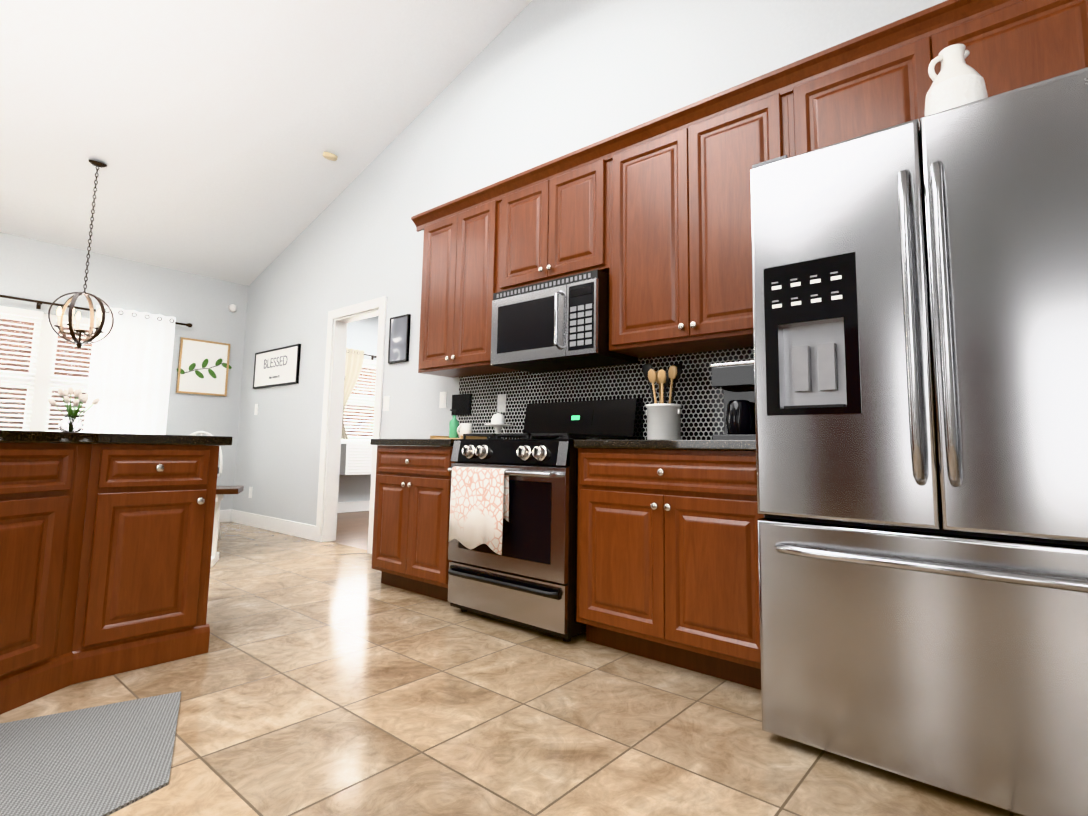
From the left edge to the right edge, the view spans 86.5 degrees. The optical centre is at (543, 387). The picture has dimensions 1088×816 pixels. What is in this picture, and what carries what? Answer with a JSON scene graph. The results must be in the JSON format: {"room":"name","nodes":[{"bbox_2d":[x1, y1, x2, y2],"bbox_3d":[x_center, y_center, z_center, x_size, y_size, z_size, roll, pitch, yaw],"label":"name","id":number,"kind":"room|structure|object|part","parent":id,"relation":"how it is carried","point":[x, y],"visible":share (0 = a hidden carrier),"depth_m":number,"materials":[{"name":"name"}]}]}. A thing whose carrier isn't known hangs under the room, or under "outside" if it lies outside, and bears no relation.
{"room":"kitchen","nodes":[
{"label":"kitchen","id":0,"kind":"room"},
{"bbox_2d":[0,232,378,509],"bbox_3d":[-4.349,-1.188,5.885,0.150,5.200,9.890,-4,-8,40],"label":"wall","id":1,"kind":"structure","parent":0,"point":[33,269],"depth_m":6.17,"materials":[{"name":"paint"}]},
{"bbox_2d":[0,313,93,430],"bbox_3d":[-4.670,-0.052,5.367,0.165,1.280,1.840,-4,-8,40],"label":"window","id":2,"kind":"structure","parent":1,"relation":"in","point":[38,418],"depth_m":5.37,"materials":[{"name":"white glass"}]},
{"bbox_2d":[0,306,94,432],"bbox_3d":[-4.622,-0.070,5.329,0.060,1.246,1.696,-4,-8,40],"label":"window blinds","id":3,"kind":"object","parent":2,"relation":"attached to","point":[26,313],"visible":0.4,"depth_m":5.26,"materials":[{"name":"white plastic"}]},
{"bbox_2d":[0,295,191,326],"bbox_3d":[-4.630,-0.766,5.307,0.123,0.074,2.500,-4,-8,40],"label":"curtain rod","id":4,"kind":"object","parent":1,"relation":"attached to","point":[39,304],"visible":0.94,"depth_m":5.33,"materials":[{"name":"brown metal"}]},
{"bbox_2d":[83,305,175,434],"bbox_3d":[-4.098,0.302,5.693,0.079,2.145,0.680,-4,-8,40],"label":"curtain","id":5,"kind":"object","parent":4,"relation":"hanging from","point":[130,370],"visible":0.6,"depth_m":5.73,"materials":[{"name":"white fabric"}]},
{"bbox_2d":[176,337,231,396],"bbox_3d":[-3.743,-0.220,6.378,0.024,0.600,0.548,-4,-8,40],"label":"picture","id":6,"kind":"object","parent":1,"relation":"attached to","point":[204,367],"visible":0.92,"depth_m":6.36,"materials":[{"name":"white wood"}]},
{"bbox_2d":[219,509,230,521],"bbox_3d":[-5.515,1.158,4.180,0.020,0.135,6.170,-4,-8,40],"label":"baseboard","id":7,"kind":"structure","parent":1,"relation":"attached to","point":[224,516],"depth_m":6.44,"materials":[{"name":"white wood"}]},
{"bbox_2d":[228,304,236,311],"bbox_3d":[-3.573,-0.914,6.634,0.030,0.090,0.090,-4,-8,40],"label":"sensor","id":8,"kind":"object","parent":1,"relation":"attached to","point":[232,307],"visible":0.96,"depth_m":6.62,"materials":[{"name":"white plastic"}]},
{"bbox_2d":[337,501,369,512],"bbox_3d":[-2.274,1.615,7.953,0.016,0.135,3.580,-4,-8,40],"label":"baseboard","id":9,"kind":"structure","parent":1,"relation":"attached to","point":[356,506],"depth_m":7.65,"materials":[{"name":"white wood"}]},
{"bbox_2d":[339,443,371,474],"bbox_3d":[-2.389,0.943,7.636,0.226,0.400,0.630,-4,-8,40],"label":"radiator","id":10,"kind":"object","parent":1,"relation":"attached to","point":[355,459],"visible":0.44,"depth_m":7.43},
{"bbox_2d":[341,365,375,443],"bbox_3d":[-2.413,0.207,7.998,0.165,1.160,1.090,-4,-8,40],"label":"window","id":11,"kind":"structure","parent":1,"relation":"in","point":[370,366],"depth_m":7.90,"materials":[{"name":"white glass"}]},
{"bbox_2d":[341,359,376,441],"bbox_3d":[-2.365,0.188,7.959,0.060,1.126,0.946,-4,-8,40],"label":"window blinds","id":12,"kind":"object","parent":11,"relation":"attached to","point":[369,362],"visible":0.35,"depth_m":7.83,"materials":[{"name":"white plastic"}]},
{"bbox_2d":[0,0,531,285],"bbox_3d":[-1.710,-2.626,1.346,10.500,1.919,6.800,-4,-8,40],"label":"ceiling","id":13,"kind":"structure","parent":0,"point":[208,133],"depth_m":4.42,"materials":[{"name":"paint"}]},
{"bbox_2d":[48,160,113,347],"bbox_3d":[-3.607,-1.067,4.576,0.366,1.537,0.408,-4,-8,40],"label":"chandelier","id":14,"kind":"object","parent":13,"relation":"hanging from","point":[70,324],"visible":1,"depth_m":4.52,"materials":[{"name":"brown metal"}]},
{"bbox_2d":[323,152,337,160],"bbox_3d":[-1.878,-2.030,5.074,0.126,0.068,0.124,-4,-8,40],"label":"smoke detector","id":15,"kind":"object","parent":13,"relation":"attached to","point":[330,156],"visible":0.94,"depth_m":5.03,"materials":[{"name":"beige plastic"}]},
{"bbox_2d":[0,511,1022,815],"bbox_3d":[-0.570,1.175,2.356,10.500,0.120,10.500,-4,-8,40],"label":"floor","id":16,"kind":"structure","parent":0,"point":[324,678],"depth_m":1.86,"materials":[{"name":"tile"}]},
{"bbox_2d":[0,442,111,714],"bbox_3d":[-1.793,0.595,1.730,0.452,0.860,0.618,-4,-8,40],"label":"base cabinet","id":17,"kind":"object","parent":16,"relation":"on","point":[54,496],"depth_m":1.99,"materials":[{"name":"brown wood"}]},
{"bbox_2d":[0,691,180,815],"bbox_3d":[-1.478,0.966,1.149,1.133,0.008,1.600,-4,-8,40],"label":"mat","id":18,"kind":"object","parent":16,"relation":"on","point":[106,760],"visible":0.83,"depth_m":1.58,"materials":[{"name":"grey fabric"}]},
{"bbox_2d":[92,444,218,679],"bbox_3d":[-1.846,0.680,2.537,0.800,0.860,0.445,-4,-8,40],"label":"base cabinet","id":19,"kind":"object","parent":16,"relation":"on","point":[105,555],"depth_m":2.29,"materials":[{"name":"brown wood"}]},
{"bbox_2d":[0,430,232,444],"bbox_3d":[-2.075,0.135,1.713,1.640,0.038,2.166,-4,-8,40],"label":"countertop","id":20,"kind":"structure","parent":19,"relation":"on","point":[40,436],"depth_m":2.18,"materials":[{"name":"stone"}]},
{"bbox_2d":[190,431,222,538],"bbox_3d":[-3.112,0.875,5.122,0.454,0.984,0.431,3,-7,-21],"label":"chair","id":21,"kind":"object","parent":16,"relation":"on","point":[221,462],"visible":0.15,"depth_m":5.34,"materials":[{"name":"white wood"}]},
{"bbox_2d":[210,486,243,567],"bbox_3d":[-3.110,0.965,3.953,1.820,0.550,0.320,3,-7,-21],"label":"bench","id":22,"kind":"object","parent":16,"relation":"on","point":[221,491],"visible":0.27,"depth_m":4.18,"materials":[{"name":"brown wood"}]},
{"bbox_2d":[371,445,454,600],"bbox_3d":[-0.599,0.813,3.659,0.770,0.876,0.632,-4,-8,40],"label":"base cabinet","id":23,"kind":"object","parent":16,"relation":"on","point":[413,483],"depth_m":3.40,"materials":[{"name":"brown wood"}]},
{"bbox_2d":[370,439,755,450],"bbox_3d":[0.063,0.307,3.136,2.550,0.038,0.652,-4,-8,40],"label":"countertop","id":24,"kind":"structure","parent":23,"relation":"on","point":[740,445],"depth_m":2.44,"materials":[{"name":"stone"}]},
{"bbox_2d":[430,435,486,438],"bbox_3d":[-0.570,0.336,3.835,0.320,0.030,0.220,-4,-8,40],"label":"serving tray","id":25,"kind":"object","parent":24,"relation":"on","point":[447,437],"visible":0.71,"depth_m":3.77,"materials":[{"name":"brown wood"}]},
{"bbox_2d":[449,409,458,437],"bbox_3d":[-0.611,0.246,3.918,0.064,0.195,0.067,-4,-8,40],"label":"soap bottle","id":26,"kind":"object","parent":25,"relation":"on","point":[453,425],"visible":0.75,"depth_m":3.89,"materials":[{"name":"green plastic"}]},
{"bbox_2d":[457,424,471,437],"bbox_3d":[-0.527,0.285,3.797,0.084,0.095,0.115,-4,-8,40],"label":"mug","id":27,"kind":"object","parent":25,"relation":"on","point":[462,429],"visible":0.71,"depth_m":3.77,"materials":[{"name":"white ceramic"}]},
{"bbox_2d":[484,413,511,437],"bbox_3d":[-0.291,0.248,3.645,0.176,0.176,0.176,-4,-8,40],"label":"cake stand","id":28,"kind":"object","parent":24,"relation":"on","point":[497,421],"visible":0.73,"depth_m":3.62,"materials":[{"name":"white ceramic"}]},
{"bbox_2d":[642,363,681,439],"bbox_3d":[0.588,0.070,2.885,0.204,0.396,0.176,-4,-8,40],"label":"utensil crock","id":29,"kind":"object","parent":24,"relation":"on","point":[663,420],"visible":0.96,"depth_m":2.81,"materials":[{"name":"white ceramic"}]},
{"bbox_2d":[711,360,755,439],"bbox_3d":[0.900,0.071,2.603,0.204,0.345,0.244,-4,-8,40],"label":"coffee maker","id":30,"kind":"object","parent":24,"relation":"on","point":[734,381],"visible":0.65,"depth_m":2.53,"materials":[{"name":"silver metal"}]},
{"bbox_2d":[447,397,642,641],"bbox_3d":[-0.008,0.619,3.092,0.800,1.160,0.736,-4,-8,40],"label":"range","id":31,"kind":"object","parent":16,"relation":"on","point":[527,578],"visible":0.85,"depth_m":2.78,"materials":[{"name":"silver metal"}]},
{"bbox_2d":[448,467,508,554],"bbox_3d":[-0.331,0.606,2.899,0.380,0.404,0.054,-4,-8,40],"label":"towel","id":32,"kind":"object","parent":31,"relation":"hanging from","point":[479,505],"visible":0.98,"depth_m":2.87,"materials":[{"name":"white fabric"}]},
{"bbox_2d":[577,448,763,689],"bbox_3d":[0.688,0.718,2.563,0.905,0.876,0.632,-4,-8,40],"label":"base cabinet","id":33,"kind":"object","parent":16,"relation":"on","point":[667,559],"depth_m":2.31,"materials":[{"name":"brown wood"}]},
{"bbox_2d":[750,67,1087,815],"bbox_3d":[1.306,0.169,1.843,0.970,1.835,0.963,-4,-8,40],"label":"fridge","id":34,"kind":"object","parent":16,"relation":"on","point":[920,331],"visible":1,"depth_m":1.52,"materials":[{"name":"silver metal"}]},
{"bbox_3d":[1.030,-0.073,1.549,0.867,1.099,0.116,-4,-8,40],"label":"panel","id":35,"kind":"part","parent":34,"relation":"part of","materials":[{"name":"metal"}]},
{"bbox_2d":[924,44,987,115],"bbox_3d":[1.303,-0.905,1.832,0.164,0.345,0.164,-4,-8,40],"label":"jug vase","id":36,"kind":"object","parent":34,"relation":"on","point":[957,80],"visible":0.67,"depth_m":1.79,"materials":[{"name":"white ceramic"}]},
{"bbox_3d":[-3.455,0.830,4.317,1.720,0.885,0.950,3,-7,-21],"label":"dining table","id":37,"kind":"object","parent":16,"relation":"on","visible":0},
{"bbox_2d":[48,387,99,431],"bbox_3d":[-3.437,0.187,4.212,0.199,0.370,0.320,-4,-8,40],"label":"centerpiece","id":38,"kind":"object","parent":37,"relation":"on","point":[71,422],"visible":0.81,"depth_m":4.19,"materials":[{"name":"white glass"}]},
{"bbox_2d":[232,0,946,529],"bbox_3d":[0.314,-1.349,3.637,10.170,5.200,0.120,-4,-8,40],"label":"wall","id":39,"kind":"structure","parent":0,"point":[534,84],"depth_m":4.37,"materials":[{"name":"paint"}]},
{"bbox_2d":[248,487,252,497],"bbox_3d":[-3.176,1.134,6.251,0.075,0.120,0.008,-4,-8,40],"label":"electrical outlet plate","id":40,"kind":"object","parent":39,"relation":"attached to","point":[250,488],"depth_m":6.24,"materials":[{"name":"white plastic"}]},
{"bbox_2d":[254,404,257,414],"bbox_3d":[-3.161,0.239,6.347,0.075,0.120,0.008,-4,-8,40],"label":"electrical outlet plate","id":41,"kind":"object","parent":39,"relation":"attached to","point":[256,405],"depth_m":6.34,"materials":[{"name":"white plastic"}]},
{"bbox_2d":[230,509,315,540],"bbox_3d":[-2.790,1.385,5.882,1.875,0.135,0.020,-4,-8,40],"label":"baseboard","id":42,"kind":"structure","parent":39,"relation":"attached to","point":[297,529],"depth_m":5.79,"materials":[{"name":"white wood"}]},
{"bbox_2d":[253,344,300,388],"bbox_3d":[-2.840,-0.213,6.114,1.000,0.400,0.024,-4,-8,40],"label":"blessed sign","id":43,"kind":"object","parent":39,"relation":"attached to","point":[277,367],"visible":1,"depth_m":6.07,"materials":[{"name":"white plastic"}]},
{"bbox_3d":[-2.848,-0.116,6.098,0.243,0.034,0.002,-4,-8,40],"label":"panel","id":44,"kind":"part","parent":43,"relation":"part of","materials":[{"name":"grey plastic"}]},
{"bbox_2d":[315,296,386,553],"bbox_3d":[-1.662,0.319,5.134,0.930,2.135,0.160,-4,-8,40],"label":"door frame","id":45,"kind":"structure","parent":39,"relation":"attached to","point":[330,448],"depth_m":5.30,"materials":[{"name":"white wood"}]},
{"bbox_2d":[383,396,389,410],"bbox_3d":[-1.298,0.131,4.758,0.075,0.120,0.008,-4,-8,40],"label":"electrical outlet plate","id":46,"kind":"object","parent":39,"relation":"attached to","point":[386,398],"depth_m":4.75,"materials":[{"name":"white plastic"}]},
{"bbox_2d":[388,314,410,363],"bbox_3d":[-1.181,-0.395,4.710,0.250,0.380,0.024,-4,-8,40],"label":"picture frame","id":47,"kind":"object","parent":39,"relation":"attached to","point":[399,338],"visible":0.98,"depth_m":4.70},
{"bbox_2d":[439,392,446,407],"bbox_3d":[-0.751,0.091,4.293,0.075,0.120,0.008,-4,-8,40],"label":"electrical outlet plate","id":48,"kind":"object","parent":39,"relation":"attached to","point":[443,395],"depth_m":4.29,"materials":[{"name":"white plastic"}]},
{"bbox_2d":[451,394,471,415],"bbox_3d":[-0.591,0.122,4.137,0.200,0.150,0.013,-4,-8,40],"label":"tablet","id":49,"kind":"object","parent":39,"relation":"attached to","point":[461,404],"visible":1,"depth_m":4.12,"materials":[{"name":"black plastic"}]},
{"bbox_2d":[418,192,519,377],"bbox_3d":[-0.477,-0.637,3.927,0.770,1.060,0.332,-4,-8,40],"label":"upper cabinet","id":50,"kind":"object","parent":39,"relation":"attached to","point":[461,245],"depth_m":3.79,"materials":[{"name":"brown wood"}]},
{"bbox_2d":[497,394,505,411],"bbox_3d":[-0.285,0.105,3.880,0.075,0.120,0.008,-4,-8,40],"label":"electrical outlet plate","id":51,"kind":"object","parent":39,"relation":"attached to","point":[501,402],"depth_m":3.87,"materials":[{"name":"white plastic"}]},
{"bbox_2d":[495,152,606,292],"bbox_3d":[0.131,-0.901,3.436,0.820,0.620,0.332,-4,-8,40],"label":"upper cabinet","id":52,"kind":"object","parent":39,"relation":"attached to","point":[553,225],"depth_m":3.28,"materials":[{"name":"brown wood"}]},
{"bbox_2d":[490,269,637,372],"bbox_3d":[0.091,-0.352,3.312,0.760,0.437,0.453,-4,-8,40],"label":"microwave","id":53,"kind":"object","parent":52,"relation":"attached to","point":[560,324],"visible":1,"depth_m":3.14,"materials":[{"name":"grey metal"}]},
{"bbox_2d":[458,347,753,439],"bbox_3d":[0.316,0.083,3.376,2.450,0.463,0.008,-4,-8,40],"label":"tile backsplash","id":54,"kind":"structure","parent":39,"relation":"attached to","point":[698,397],"depth_m":3.32,"materials":[{"name":"black tile"}]},
{"bbox_2d":[603,80,790,357],"bbox_3d":[0.789,-0.731,2.850,0.920,1.060,0.332,-4,-8,40],"label":"upper cabinet","id":55,"kind":"object","parent":39,"relation":"attached to","point":[651,218],"depth_m":2.73,"materials":[{"name":"brown wood"}]},
{"bbox_2d":[787,0,1087,156],"bbox_3d":[1.538,-1.035,2.243,1.040,0.560,0.332,-4,-8,40],"label":"upper cabinet","id":56,"kind":"object","parent":39,"relation":"attached to","point":[1012,44],"depth_m":2.15,"materials":[{"name":"brown wood"}]},
{"label":"outside","id":57,"kind":"structure","parent":0,"visible":0},
{"bbox_3d":[-17.760,2.421,15.197,32.400,0.150,60.000,-4,-8,40],"label":"ground","id":58,"kind":"structure","parent":57,"visible":0},
{"bbox_2d":[0,318,375,435],"bbox_3d":[-7.977,0.030,7.737,1.800,3.350,17.000,-4,-8,40],"label":"neighbor house","id":59,"kind":"structure","parent":58,"relation":"on","point":[28,361],"depth_m":9.06,"materials":[{"name":"white"}]},
{"bbox_3d":[-2.335,-0.414,7.973,0.123,0.074,1.730,-4,-8,40],"label":"curtain rod","id":60,"kind":"object","parent":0,"visible":0},
{"bbox_2d":[341,348,364,439],"bbox_3d":[-2.574,0.077,7.512,0.068,1.190,0.481,-4,-8,40],"label":"curtain","id":61,"kind":"object","parent":60,"relation":"hanging from","point":[354,363],"visible":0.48,"depth_m":7.58,"materials":[{"name":"fabric"}]}
]}

